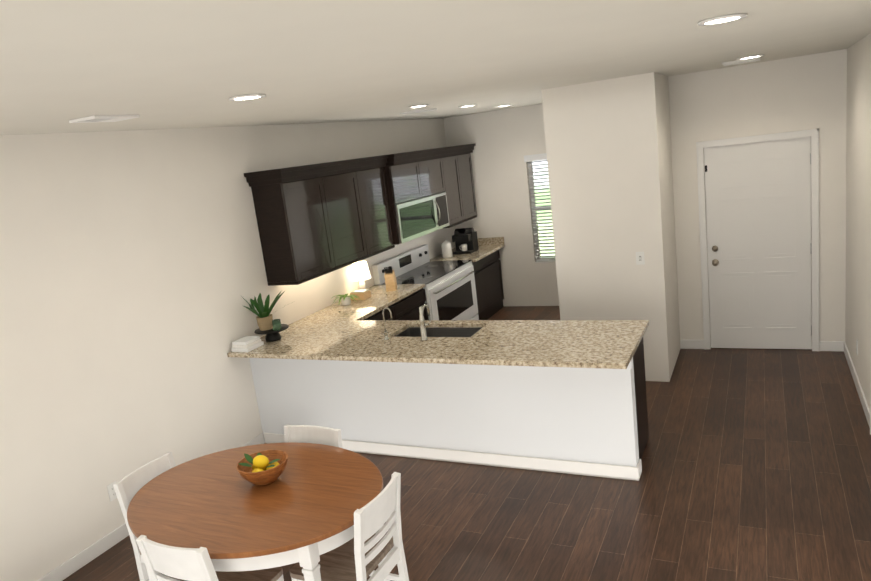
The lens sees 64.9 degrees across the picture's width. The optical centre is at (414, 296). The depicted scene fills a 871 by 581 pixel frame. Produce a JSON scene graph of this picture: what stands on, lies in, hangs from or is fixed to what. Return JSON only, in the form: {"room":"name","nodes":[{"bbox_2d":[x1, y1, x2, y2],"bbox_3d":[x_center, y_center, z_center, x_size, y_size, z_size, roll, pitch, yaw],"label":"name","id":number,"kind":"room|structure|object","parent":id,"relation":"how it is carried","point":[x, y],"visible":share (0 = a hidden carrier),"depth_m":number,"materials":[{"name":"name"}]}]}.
{"room":"kitchen","nodes":[
{"label":"kitchen","id":0,"kind":"room"},
{"bbox_2d":[0,118,455,580],"bbox_3d":[-2.471,0.473,4.023,0.120,2.740,13.970,-1,13,27],"label":"wall","id":1,"kind":"structure","parent":0,"point":[132,270],"depth_m":4.79,"materials":[{"name":"paint"}]},
{"bbox_2d":[107,481,116,501],"bbox_3d":[-2.052,1.328,4.666,0.009,0.116,0.072,-1,13,27],"label":"outlet","id":2,"kind":"object","parent":1,"relation":"attached to","point":[112,493],"visible":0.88,"depth_m":4.65,"materials":[{"name":"white plastic"}]},
{"bbox_2d":[37,433,264,580],"bbox_3d":[-3.295,2.329,2.190,0.014,0.098,8.940,-1,13,27],"label":"baseboard","id":3,"kind":"structure","parent":1,"relation":"attached to","point":[72,565],"depth_m":4.50,"materials":[{"name":"white"}]},
{"bbox_2d":[248,171,339,282],"bbox_3d":[-1.081,-0.641,6.279,0.339,0.895,0.671,-1,13,27],"label":"upper cabinet","id":4,"kind":"object","parent":1,"relation":"attached to","point":[316,220],"depth_m":6.06,"materials":[{"name":"brown wood"}]},
{"bbox_2d":[328,167,363,266],"bbox_3d":[-0.825,-0.782,6.785,0.339,0.895,0.730,-1,13,27],"label":"upper cabinet","id":5,"kind":"object","parent":1,"relation":"attached to","point":[341,181],"depth_m":6.72,"materials":[{"name":"brown wood"}]},
{"bbox_2d":[352,163,398,258],"bbox_3d":[-0.545,-0.925,7.290,0.383,0.895,0.691,-1,13,27],"label":"upper cabinet","id":6,"kind":"object","parent":1,"relation":"attached to","point":[378,223],"depth_m":7.24,"materials":[{"name":"brown wood"}]},
{"bbox_2d":[384,155,427,203],"bbox_3d":[-0.257,-1.304,7.841,0.409,0.460,0.737,-1,13,27],"label":"upper cabinet","id":7,"kind":"object","parent":1,"relation":"attached to","point":[407,174],"depth_m":7.72,"materials":[{"name":"brown wood"}]},
{"bbox_2d":[394,192,449,243],"bbox_3d":[-0.027,-0.944,8.201,0.479,0.435,1.342,-1,13,27],"label":"over-the-range microwave","id":8,"kind":"object","parent":7,"relation":"attached to","point":[418,217],"visible":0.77,"depth_m":8.02,"materials":[{"name":"silver metal"}]},
{"bbox_2d":[412,155,447,195],"bbox_3d":[0.020,-1.455,8.389,0.409,0.460,0.738,-1,13,27],"label":"upper cabinet","id":9,"kind":"object","parent":1,"relation":"attached to","point":[434,181],"depth_m":8.36,"materials":[{"name":"brown wood"}]},
{"bbox_2d":[440,151,467,226],"bbox_3d":[0.329,-1.400,8.993,0.409,0.895,0.553,-1,13,27],"label":"upper cabinet","id":10,"kind":"object","parent":1,"relation":"attached to","point":[457,212],"depth_m":8.93,"materials":[{"name":"brown wood"}]},
{"bbox_2d":[460,151,476,218],"bbox_3d":[0.520,-1.505,9.371,0.409,0.895,0.553,-1,13,27],"label":"upper cabinet","id":11,"kind":"object","parent":1,"relation":"attached to","point":[465,156],"depth_m":9.36,"materials":[{"name":"brown wood"}]},
{"bbox_2d":[0,0,870,134],"bbox_3d":[-0.523,-0.946,2.645,4.890,0.100,13.970,-1,13,27],"label":"ceiling","id":12,"kind":"structure","parent":0,"point":[165,64],"depth_m":2.81,"materials":[{"name":"paint"}]},
{"bbox_2d":[69,115,139,122],"bbox_3d":[-1.697,-0.973,3.756,0.200,0.014,0.300,-1,13,27],"label":"ceiling vent","id":13,"kind":"object","parent":12,"relation":"in","point":[102,118],"visible":1,"depth_m":3.71,"materials":[{"name":"white metal"}]},
{"bbox_2d":[229,94,265,100],"bbox_3d":[-0.883,-1.049,3.616,0.194,0.010,0.194,-1,13,27],"label":"recessed light","id":14,"kind":"object","parent":12,"relation":"in","point":[246,97],"visible":0.98,"depth_m":3.59,"materials":[{"name":"white"}]},
{"bbox_2d":[408,104,428,107],"bbox_3d":[0.034,-1.707,6.152,0.194,0.010,0.194,-1,13,27],"label":"recessed light","id":15,"kind":"object","parent":12,"relation":"in","point":[422,105],"visible":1,"depth_m":6.10,"materials":[{"name":"white"}]},
{"bbox_2d":[400,108,436,113],"bbox_3d":[0.039,-1.867,6.911,0.280,0.014,0.300,-1,13,27],"label":"ceiling vent","id":16,"kind":"object","parent":12,"relation":"in","point":[416,111],"visible":1,"depth_m":6.84,"materials":[{"name":"white metal"}]},
{"bbox_2d":[458,104,476,107],"bbox_3d":[0.548,-1.983,7.141,0.194,0.010,0.194,-1,13,27],"label":"recessed light","id":17,"kind":"object","parent":12,"relation":"in","point":[467,105],"visible":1,"depth_m":7.08,"materials":[{"name":"white glass"}]},
{"bbox_2d":[698,13,746,25],"bbox_3d":[1.322,-1.189,2.944,0.194,0.010,0.194,-1,13,27],"label":"recessed light","id":18,"kind":"object","parent":12,"relation":"in","point":[722,19],"visible":1,"depth_m":2.92,"materials":[{"name":"white"}]},
{"bbox_2d":[722,57,759,65],"bbox_3d":[2.717,-1.951,5.698,0.280,0.014,0.300,-1,13,27],"label":"ceiling vent","id":19,"kind":"object","parent":12,"relation":"in","point":[739,61],"visible":0.94,"depth_m":5.62,"materials":[{"name":"white metal"}]},
{"bbox_2d":[736,54,763,59],"bbox_3d":[2.621,-1.867,5.351,0.194,0.010,0.194,-1,13,27],"label":"recessed light","id":20,"kind":"object","parent":12,"relation":"in","point":[752,56],"visible":1,"depth_m":5.31,"materials":[{"name":"white"}]},
{"bbox_2d":[249,357,638,466],"bbox_3d":[0.062,0.832,5.317,3.201,0.878,0.132,-1,13,27],"label":"wall","id":21,"kind":"structure","parent":0,"point":[589,415],"depth_m":5.10,"materials":[{"name":"white paint"}]},
{"bbox_2d":[263,433,638,480],"bbox_3d":[0.091,1.225,5.341,3.189,0.098,0.014,-1,13,27],"label":"baseboard","id":22,"kind":"structure","parent":21,"relation":"attached to","point":[567,467],"depth_m":5.09,"materials":[{"name":"white wood"}]},
{"bbox_2d":[637,459,641,478],"bbox_3d":[1.534,1.182,4.677,0.014,0.098,0.120,-1,13,27],"label":"baseboard","id":23,"kind":"structure","parent":21,"relation":"attached to","point":[639,465],"depth_m":4.68,"materials":[{"name":"white"}]},
{"bbox_2d":[63,306,870,580],"bbox_3d":[-0.170,1.810,3.232,4.890,0.100,13.970,-1,13,27],"label":"floor","id":24,"kind":"structure","parent":0,"point":[756,464],"depth_m":4.43,"materials":[{"name":"brown wood"}]},
{"bbox_2d":[113,452,175,580],"bbox_3d":[-1.277,1.352,3.820,0.485,0.824,0.420,-1,13,27],"label":"chair","id":25,"kind":"object","parent":24,"relation":"on","point":[128,487],"visible":0.19,"depth_m":3.76,"materials":[{"name":"white wood"}]},
{"bbox_2d":[136,535,283,580],"bbox_3d":[-0.923,1.426,3.260,0.420,0.824,0.485,-1,13,27],"label":"chair","id":26,"kind":"object","parent":24,"relation":"on","point":[192,564],"visible":0.79,"depth_m":3.02,"materials":[{"name":"white wood"}]},
{"bbox_2d":[127,442,389,580],"bbox_3d":[-0.783,1.365,3.632,1.400,0.750,1.120,-1,13,27],"label":"dining table","id":27,"kind":"object","parent":24,"relation":"on","point":[307,503],"visible":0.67,"depth_m":3.38,"materials":[{"name":"brown wood"}]},
{"bbox_2d":[236,450,287,484],"bbox_3d":[-0.798,0.904,3.615,0.276,0.153,0.276,-1,13,27],"label":"fruit bowl","id":28,"kind":"object","parent":27,"relation":"on","point":[265,467],"visible":1,"depth_m":3.58,"materials":[{"name":"brown wood"}]},
{"bbox_2d":[284,425,341,447],"bbox_3d":[-0.658,1.234,4.003,0.420,0.824,0.485,-1,13,27],"label":"chair","id":29,"kind":"object","parent":24,"relation":"on","point":[313,434],"visible":0.06,"depth_m":4.12,"materials":[{"name":"white wood"}]},
{"bbox_2d":[290,472,408,580],"bbox_3d":[-0.309,1.318,3.397,0.485,0.824,0.420,-1,13,27],"label":"chair","id":30,"kind":"object","parent":24,"relation":"on","point":[363,552],"visible":0.9,"depth_m":3.29,"materials":[{"name":"white wood"}]},
{"bbox_2d":[364,302,399,319],"bbox_3d":[-0.584,0.584,6.870,0.644,0.880,0.755,-1,13,27],"label":"base cabinet","id":31,"kind":"object","parent":24,"relation":"on","point":[395,308],"depth_m":6.84,"materials":[{"name":"brown wood"}]},
{"bbox_2d":[306,284,424,316],"bbox_3d":[-0.495,0.060,7.059,0.647,0.035,1.478,-1,13,27],"label":"countertop","id":32,"kind":"structure","parent":31,"relation":"on","point":[380,298],"depth_m":6.92,"materials":[{"name":"stone"}]},
{"bbox_2d":[332,294,361,305],"bbox_3d":[-0.701,0.027,6.970,0.316,0.116,0.351,-1,13,27],"label":"potted plant","id":33,"kind":"object","parent":32,"relation":"on","point":[345,299],"visible":1,"depth_m":6.92,"materials":[{"name":"green plant"}]},
{"bbox_2d":[350,289,370,299],"bbox_3d":[-0.566,-0.016,7.167,0.170,0.085,0.140,-1,13,27],"label":"wood tray","id":34,"kind":"object","parent":32,"relation":"on","point":[363,294],"visible":0.85,"depth_m":7.11,"materials":[{"name":"brown wood"}]},
{"bbox_2d":[352,261,370,289],"bbox_3d":[-0.571,-0.192,7.351,0.210,0.350,0.210,-1,13,27],"label":"light","id":35,"kind":"object","parent":32,"relation":"on","point":[360,272],"visible":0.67,"depth_m":7.26,"materials":[{"name":"white ceramic"}]},
{"bbox_2d":[384,267,396,290],"bbox_3d":[-0.264,-0.199,7.401,0.100,0.268,0.172,-6,12,8],"label":"knife block","id":36,"kind":"object","parent":32,"relation":"on","point":[390,280],"visible":1,"depth_m":7.35,"materials":[{"name":"brown wood"}]},
{"bbox_2d":[398,288,428,319],"bbox_3d":[-0.293,0.424,7.445,0.644,0.880,0.804,-1,13,27],"label":"base cabinet","id":37,"kind":"object","parent":24,"relation":"on","point":[409,305],"depth_m":7.31,"materials":[{"name":"brown wood"}]},
{"bbox_2d":[372,244,478,319],"bbox_3d":[0.204,0.029,8.342,0.724,1.128,1.362,-1,13,27],"label":"range","id":38,"kind":"object","parent":24,"relation":"on","point":[450,289],"visible":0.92,"depth_m":8.22,"materials":[{"name":"white metal"}]},
{"bbox_2d":[472,250,503,319],"bbox_3d":[0.726,-0.136,9.462,0.644,0.880,1.096,-1,13,27],"label":"base cabinet","id":39,"kind":"object","parent":24,"relation":"on","point":[488,284],"depth_m":9.33,"materials":[{"name":"brown wood"}]},
{"bbox_2d":[430,237,504,261],"bbox_3d":[0.701,-0.632,9.350,0.717,0.135,1.125,-1,13,27],"label":"countertop","id":40,"kind":"structure","parent":39,"relation":"on","point":[486,246],"depth_m":9.31,"materials":[{"name":"stone"}]},
{"bbox_2d":[441,240,451,257],"bbox_3d":[0.427,-0.633,9.125,0.132,0.225,0.132,-1,13,27],"label":"canister","id":41,"kind":"object","parent":40,"relation":"on","point":[446,249],"visible":1,"depth_m":9.08,"materials":[{"name":"white ceramic"}]},
{"bbox_2d":[452,227,478,253],"bbox_3d":[0.624,-0.752,9.320,0.343,0.328,0.393,-1,13,27],"label":"coffee maker","id":42,"kind":"object","parent":40,"relation":"on","point":[465,240],"visible":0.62,"depth_m":9.28,"materials":[{"name":"black plastic"}]},
{"bbox_2d":[541,72,680,381],"bbox_3d":[3.066,-0.890,7.098,2.549,2.740,2.840,-1,13,27],"label":"wall block","id":43,"kind":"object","parent":24,"relation":"on","point":[609,155],"visible":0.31,"depth_m":6.18,"materials":[{"name":"paint"}]},
{"bbox_2d":[636,252,644,264],"bbox_3d":[2.018,-0.339,6.131,0.072,0.116,0.015,-1,13,27],"label":"outlet","id":44,"kind":"object","parent":43,"relation":"attached to","point":[640,260],"visible":1,"depth_m":6.13,"materials":[{"name":"white plastic"}]},
{"bbox_2d":[633,338,648,458],"bbox_3d":[1.093,0.730,5.177,1.170,0.880,0.575,-1,13,27],"label":"base cabinet","id":45,"kind":"object","parent":24,"relation":"on","point":[640,394],"depth_m":4.95,"materials":[{"name":"brown wood"}]},
{"bbox_2d":[227,317,648,368],"bbox_3d":[0.106,0.430,5.405,3.208,0.219,1.002,-1,13,27],"label":"countertop","id":46,"kind":"structure","parent":45,"relation":"on","point":[338,331],"depth_m":5.15,"materials":[{"name":"stone"}]},
{"bbox_2d":[232,336,263,351],"bbox_3d":[-1.401,0.396,5.735,0.170,0.083,0.210,-1,13,27],"label":"books","id":47,"kind":"object","parent":46,"relation":"on","point":[247,344],"visible":0.98,"depth_m":5.67,"materials":[{"name":"white paper"}]},
{"bbox_2d":[255,324,288,341],"bbox_3d":[-1.226,0.327,5.916,0.296,0.100,0.296,-1,13,27],"label":"cake stand","id":48,"kind":"object","parent":46,"relation":"on","point":[272,335],"visible":0.81,"depth_m":5.86,"materials":[{"name":"black"}]},
{"bbox_2d":[242,291,292,330],"bbox_3d":[-1.196,0.113,5.840,0.403,0.336,0.570,-1,13,27],"label":"potted plant","id":49,"kind":"object","parent":48,"relation":"on","point":[264,318],"visible":1,"depth_m":5.85,"materials":[{"name":"green plant"}]},
{"bbox_2d":[272,319,281,330],"bbox_3d":[-1.171,0.243,5.824,0.072,0.085,0.072,-1,13,27],"label":"candle jar","id":50,"kind":"object","parent":48,"relation":"on","point":[276,324],"visible":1,"depth_m":5.80,"materials":[{"name":"green glass"}]},
{"bbox_2d":[381,307,391,339],"bbox_3d":[-0.224,0.217,5.431,0.118,0.265,0.040,-1,13,27],"label":"filter faucet","id":51,"kind":"object","parent":46,"relation":"on","point":[385,334],"visible":1,"depth_m":5.43,"materials":[{"name":"silver metal"}]},
{"bbox_2d":[419,304,430,340],"bbox_3d":[0.106,0.196,5.322,0.107,0.268,0.167,-1,13,27],"label":"faucet","id":52,"kind":"object","parent":46,"relation":"on","point":[423,325],"visible":1,"depth_m":5.28,"materials":[{"name":"silver metal"}]},
{"bbox_2d":[443,104,558,305],"bbox_3d":[2.731,-1.231,8.898,4.770,2.740,0.150,-1,13,27],"label":"wall","id":53,"kind":"structure","parent":0,"point":[506,141],"depth_m":9.53,"materials":[{"name":"paint"}]},
{"bbox_2d":[528,160,555,262],"bbox_3d":[2.035,-1.200,9.243,0.938,1.466,0.145,-1,13,27],"label":"kitchen window","id":54,"kind":"structure","parent":53,"relation":"in","point":[537,184],"depth_m":9.43,"materials":[{"name":"white plastic"}]},
{"bbox_2d":[524,153,554,260],"bbox_3d":[2.013,-1.203,9.199,0.972,1.460,0.089,-1,13,27],"label":"window blind","id":55,"kind":"object","parent":54,"relation":"attached to","point":[534,158],"visible":0.29,"depth_m":9.35,"materials":[{"name":"white plastic"}]},
{"bbox_2d":[668,49,846,343],"bbox_3d":[3.285,-0.811,6.593,1.462,2.740,0.120,-1,13,27],"label":"wall","id":56,"kind":"structure","parent":0,"point":[801,93],"depth_m":6.38,"materials":[{"name":"paint"}]},
{"bbox_2d":[680,340,703,348],"bbox_3d":[2.871,0.497,7.089,0.229,0.098,0.014,-1,13,27],"label":"baseboard","id":57,"kind":"structure","parent":56,"relation":"attached to","point":[691,344],"depth_m":7.08,"materials":[{"name":"white"}]},
{"bbox_2d":[696,129,818,350],"bbox_3d":[3.301,-0.480,6.594,1.020,2.092,0.024,-1,13,27],"label":"door frame","id":58,"kind":"structure","parent":56,"relation":"attached to","point":[812,133],"depth_m":6.49,"materials":[{"name":"white wood"}]},
{"bbox_2d":[704,136,811,348],"bbox_3d":[3.309,-0.455,6.607,0.898,2.022,0.116,-1,13,27],"label":"entry door","id":59,"kind":"structure","parent":56,"relation":"in","point":[758,211],"depth_m":6.61,"materials":[{"name":"white wood"}]},
{"bbox_2d":[819,341,844,350],"bbox_3d":[3.976,0.476,6.524,0.213,0.098,0.014,-1,13,27],"label":"baseboard","id":60,"kind":"structure","parent":56,"relation":"attached to","point":[831,345],"depth_m":6.52,"materials":[{"name":"white"}]},
{"bbox_2d":[845,33,870,408],"bbox_3d":[1.661,0.596,0.960,0.720,2.740,11.980,-1,13,27],"label":"wall","id":61,"kind":"structure","parent":0,"point":[858,241],"depth_m":5.36,"materials":[{"name":"paint"}]},
{"bbox_2d":[844,342,869,427],"bbox_3d":[3.650,0.702,5.658,0.014,0.098,1.881,-1,13,27],"label":"baseboard","id":62,"kind":"structure","parent":61,"relation":"attached to","point":[865,406],"depth_m":5.55,"materials":[{"name":"white wood"}]},
{"bbox_2d":[870,383,870,434],"bbox_3d":[2.967,0.058,4.223,0.144,2.112,0.894,-1,13,27],"label":"door frame","id":63,"kind":"structure","parent":61,"relation":"attached to","point":[870,408],"depth_m":4.81,"materials":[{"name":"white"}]}
]}

